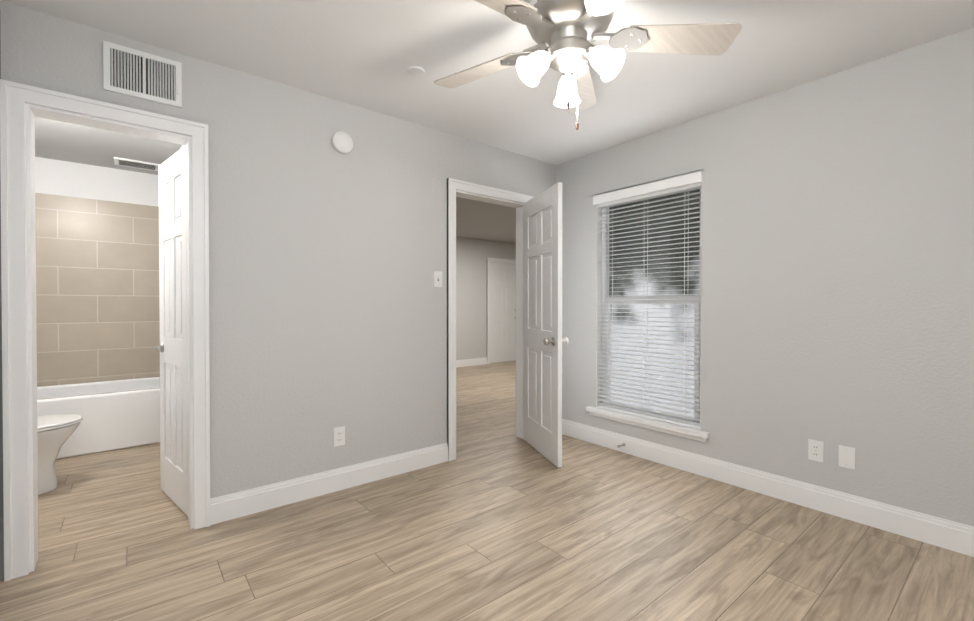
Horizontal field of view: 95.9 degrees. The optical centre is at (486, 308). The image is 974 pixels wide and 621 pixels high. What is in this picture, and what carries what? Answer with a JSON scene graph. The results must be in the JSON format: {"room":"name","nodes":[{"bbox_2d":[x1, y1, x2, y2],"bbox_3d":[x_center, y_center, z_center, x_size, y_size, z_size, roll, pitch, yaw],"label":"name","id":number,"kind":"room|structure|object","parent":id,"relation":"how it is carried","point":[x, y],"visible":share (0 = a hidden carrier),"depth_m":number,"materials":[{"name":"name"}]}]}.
{"room":"empty bedroom","nodes":[
{"label":"empty bedroom","id":0,"kind":"room"},
{"bbox_2d":[0,21,3,579],"bbox_3d":[-2.032,-0.056,1.795,0.058,2.400,0.105,0,1,-39],"label":"wall","id":1,"kind":"structure","parent":0,"point":[1,502],"depth_m":1.85,"materials":[{"name":"grey paint"}]},
{"bbox_2d":[35,157,159,386],"bbox_3d":[-3.711,-0.095,4.015,1.350,2.440,0.120,0,1,-39],"label":"wall","id":2,"kind":"structure","parent":0,"point":[97,278],"depth_m":4.03,"materials":[{"name":"tile"}]},
{"bbox_2d":[0,0,555,497],"bbox_3d":[0.961,-0.098,4.368,9.290,2.440,0.120,0,1,-39],"label":"wall","id":3,"kind":"structure","parent":0,"point":[328,306],"depth_m":2.64,"materials":[{"name":"grey paint"}]},
{"bbox_2d":[0,79,209,581],"bbox_3d":[-1.794,0.091,2.134,0.737,2.100,0.176,0,1,-39],"label":"door frame","id":4,"kind":"structure","parent":3,"relation":"attached to","point":[22,106],"depth_m":1.91,"materials":[{"name":"white wood"}]},
{"bbox_2d":[103,40,181,107],"bbox_3d":[-1.667,-1.136,2.136,0.299,0.225,0.020,0,1,-39],"label":"air vent","id":5,"kind":"object","parent":3,"relation":"in","point":[139,74],"visible":1,"depth_m":2.13,"materials":[{"name":"white plastic"}]},
{"bbox_2d":[153,145,187,515],"bbox_3d":[-1.833,0.119,2.564,0.179,2.018,0.556,0,1,-39],"label":"bathroom door","id":6,"kind":"structure","parent":3,"relation":"in","point":[172,347],"depth_m":2.54,"materials":[{"name":"white painted wood"},{"name":"brushed nickel"}]},
{"bbox_2d":[210,443,447,524],"bbox_3d":[-0.880,1.068,2.797,1.509,0.135,0.016,0,1,-39],"label":"baseboard","id":7,"kind":"structure","parent":3,"relation":"attached to","point":[227,507],"depth_m":2.67,"materials":[{"name":"white wood"}]},
{"bbox_2d":[334,426,344,446],"bbox_3d":[-0.927,0.801,2.760,0.070,0.115,0.010,0,1,-39],"label":"outlet","id":8,"kind":"object","parent":3,"relation":"attached to","point":[339,436],"visible":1,"depth_m":2.76,"materials":[{"name":"white plastic"}]},
{"bbox_2d":[331,131,352,153],"bbox_3d":[-0.900,-1.044,2.747,0.136,0.136,0.039,0,1,-39],"label":"smoke detector","id":9,"kind":"object","parent":3,"relation":"attached to","point":[342,142],"visible":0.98,"depth_m":2.73,"materials":[{"name":"white plastic"}]},
{"bbox_2d":[434,271,441,286],"bbox_3d":[-0.354,-0.218,3.211,0.070,0.115,0.017,0,1,-39],"label":"light switch","id":10,"kind":"object","parent":3,"relation":"attached to","point":[437,278],"visible":1,"depth_m":3.21,"materials":[{"name":"white plastic"}]},
{"bbox_2d":[447,178,533,461],"bbox_3d":[0.011,0.079,3.599,0.896,2.100,0.176,0,1,-39],"label":"door frame","id":11,"kind":"structure","parent":3,"relation":"attached to","point":[469,190],"depth_m":3.40,"materials":[{"name":"white wood"}]},
{"bbox_2d":[524,182,567,466],"bbox_3d":[0.409,0.112,3.422,0.357,2.018,0.638,0,1,-39],"label":"hall door","id":12,"kind":"structure","parent":3,"relation":"in","point":[543,340],"depth_m":3.34,"materials":[{"name":"white painted wood"},{"name":"brushed nickel"}]},
{"bbox_2d":[456,237,515,359],"bbox_3d":[-0.936,-0.128,7.967,7.700,2.440,0.120,0,1,-39],"label":"wall","id":13,"kind":"structure","parent":0,"point":[472,254],"depth_m":8.43,"materials":[{"name":"grey paint"}]},
{"bbox_2d":[456,357,486,367],"bbox_3d":[-1.941,1.032,7.074,5.000,0.135,0.016,0,1,-39],"label":"baseboard","id":14,"kind":"structure","parent":13,"relation":"attached to","point":[476,361],"depth_m":8.40,"materials":[{"name":"white wood"}]},
{"bbox_2d":[487,257,515,363],"bbox_3d":[0.339,0.033,8.985,0.960,2.100,0.148,0,1,-39],"label":"door frame","id":15,"kind":"structure","parent":13,"relation":"attached to","point":[499,260],"depth_m":8.66,"materials":[{"name":"white wood"}]},
{"bbox_2d":[490,262,515,362],"bbox_3d":[0.334,0.064,8.983,0.796,2.018,0.189,0,1,-39],"label":"entry door","id":16,"kind":"structure","parent":13,"relation":"in","point":[502,312],"depth_m":8.95,"materials":[{"name":"white wood"}]},
{"bbox_2d":[0,360,973,620],"bbox_3d":[0.823,1.171,4.550,9.290,0.100,7.660,0,1,-39],"label":"floor","id":17,"kind":"structure","parent":0,"point":[496,520],"depth_m":2.07,"materials":[{"name":"brown wood"}]},
{"bbox_2d":[37,414,82,494],"bbox_3d":[-2.941,0.750,2.625,0.778,0.775,0.420,0,1,-39],"label":"toilet","id":18,"kind":"object","parent":17,"relation":"on","point":[55,433],"visible":0.54,"depth_m":2.72,"materials":[{"name":"white ceramic"}]},
{"bbox_2d":[37,377,159,458],"bbox_3d":[-3.416,0.898,3.661,1.340,0.460,0.805,0,1,-39],"label":"bathtub","id":19,"kind":"object","parent":17,"relation":"on","point":[119,414],"visible":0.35,"depth_m":3.53,"materials":[{"name":"white ceramic"}]},
{"bbox_2d":[1,0,973,243],"bbox_3d":[0.823,-1.379,4.528,9.290,0.120,7.660,0,1,-39],"label":"ceiling","id":20,"kind":"structure","parent":0,"point":[365,54],"depth_m":2.27,"materials":[{"name":"white paint"}]},
{"bbox_2d":[114,157,159,170],"bbox_3d":[-3.163,-1.308,3.973,0.320,0.014,0.220,0,1,-39],"label":"ceiling vent","id":21,"kind":"object","parent":20,"relation":"in","point":[136,164],"visible":1,"depth_m":3.95,"materials":[{"name":"white plastic"}]},
{"bbox_2d":[407,66,424,76],"bbox_3d":[-0.389,-1.294,2.400,0.100,0.014,0.100,0,1,-39],"label":"cover plate","id":22,"kind":"object","parent":20,"relation":"attached to","point":[415,71],"visible":0.96,"depth_m":2.38,"materials":[{"name":"white plastic"}]},
{"bbox_2d":[434,0,741,129],"bbox_3d":[0.299,-1.017,1.782,1.286,0.558,1.335,0,1,-39],"label":"ceiling fan","id":23,"kind":"object","parent":20,"relation":"hanging from","point":[564,34],"visible":1,"depth_m":1.77,"materials":[{"name":"silver metal"}]},
{"bbox_2d":[556,28,973,526],"bbox_3d":[1.795,-0.083,2.682,0.120,2.440,3.550,0,1,-39],"label":"wall","id":24,"kind":"structure","parent":0,"point":[837,267],"depth_m":2.44,"materials":[{"name":"grey paint"}]},
{"bbox_2d":[586,182,708,441],"bbox_3d":[1.214,-0.002,3.364,0.165,1.795,1.000,0,1,-39],"label":"window","id":25,"kind":"structure","parent":24,"relation":"in","point":[695,300],"depth_m":3.43,"materials":[{"name":"white"}]},
{"bbox_2d":[593,170,702,428],"bbox_3d":[1.199,-0.060,3.344,0.088,1.767,0.894,0,1,-39],"label":"window blinds","id":26,"kind":"object","parent":25,"relation":"attached to","point":[686,182],"visible":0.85,"depth_m":3.30,"materials":[{"name":"white plastic"}]},
{"bbox_2d":[562,419,973,556],"bbox_3d":[1.695,1.069,2.707,0.016,0.135,3.400,0,1,-39],"label":"baseboard","id":27,"kind":"structure","parent":24,"relation":"attached to","point":[942,533],"depth_m":2.55,"materials":[{"name":"white wood"}]},
{"bbox_2d":[808,439,823,461],"bbox_3d":[1.869,0.805,2.497,0.010,0.115,0.070,0,1,-39],"label":"outlet","id":28,"kind":"object","parent":24,"relation":"attached to","point":[815,450],"visible":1,"depth_m":2.49,"materials":[{"name":"white plastic"}]},
{"bbox_2d":[839,445,854,469],"bbox_3d":[1.957,0.806,2.389,0.008,0.115,0.070,0,1,-39],"label":"outlet plate","id":29,"kind":"object","parent":24,"relation":"attached to","point":[846,457],"visible":1,"depth_m":2.38,"materials":[{"name":"white plastic"}]},
{"label":"outside","id":30,"kind":"structure","parent":0,"visible":0},
{"bbox_2d":[609,189,699,416],"bbox_3d":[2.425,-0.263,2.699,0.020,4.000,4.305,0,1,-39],"label":"window glass","id":31,"kind":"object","parent":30,"point":[662,276],"depth_m":3.85,"materials":[{"name":"clear glass"}]}
]}

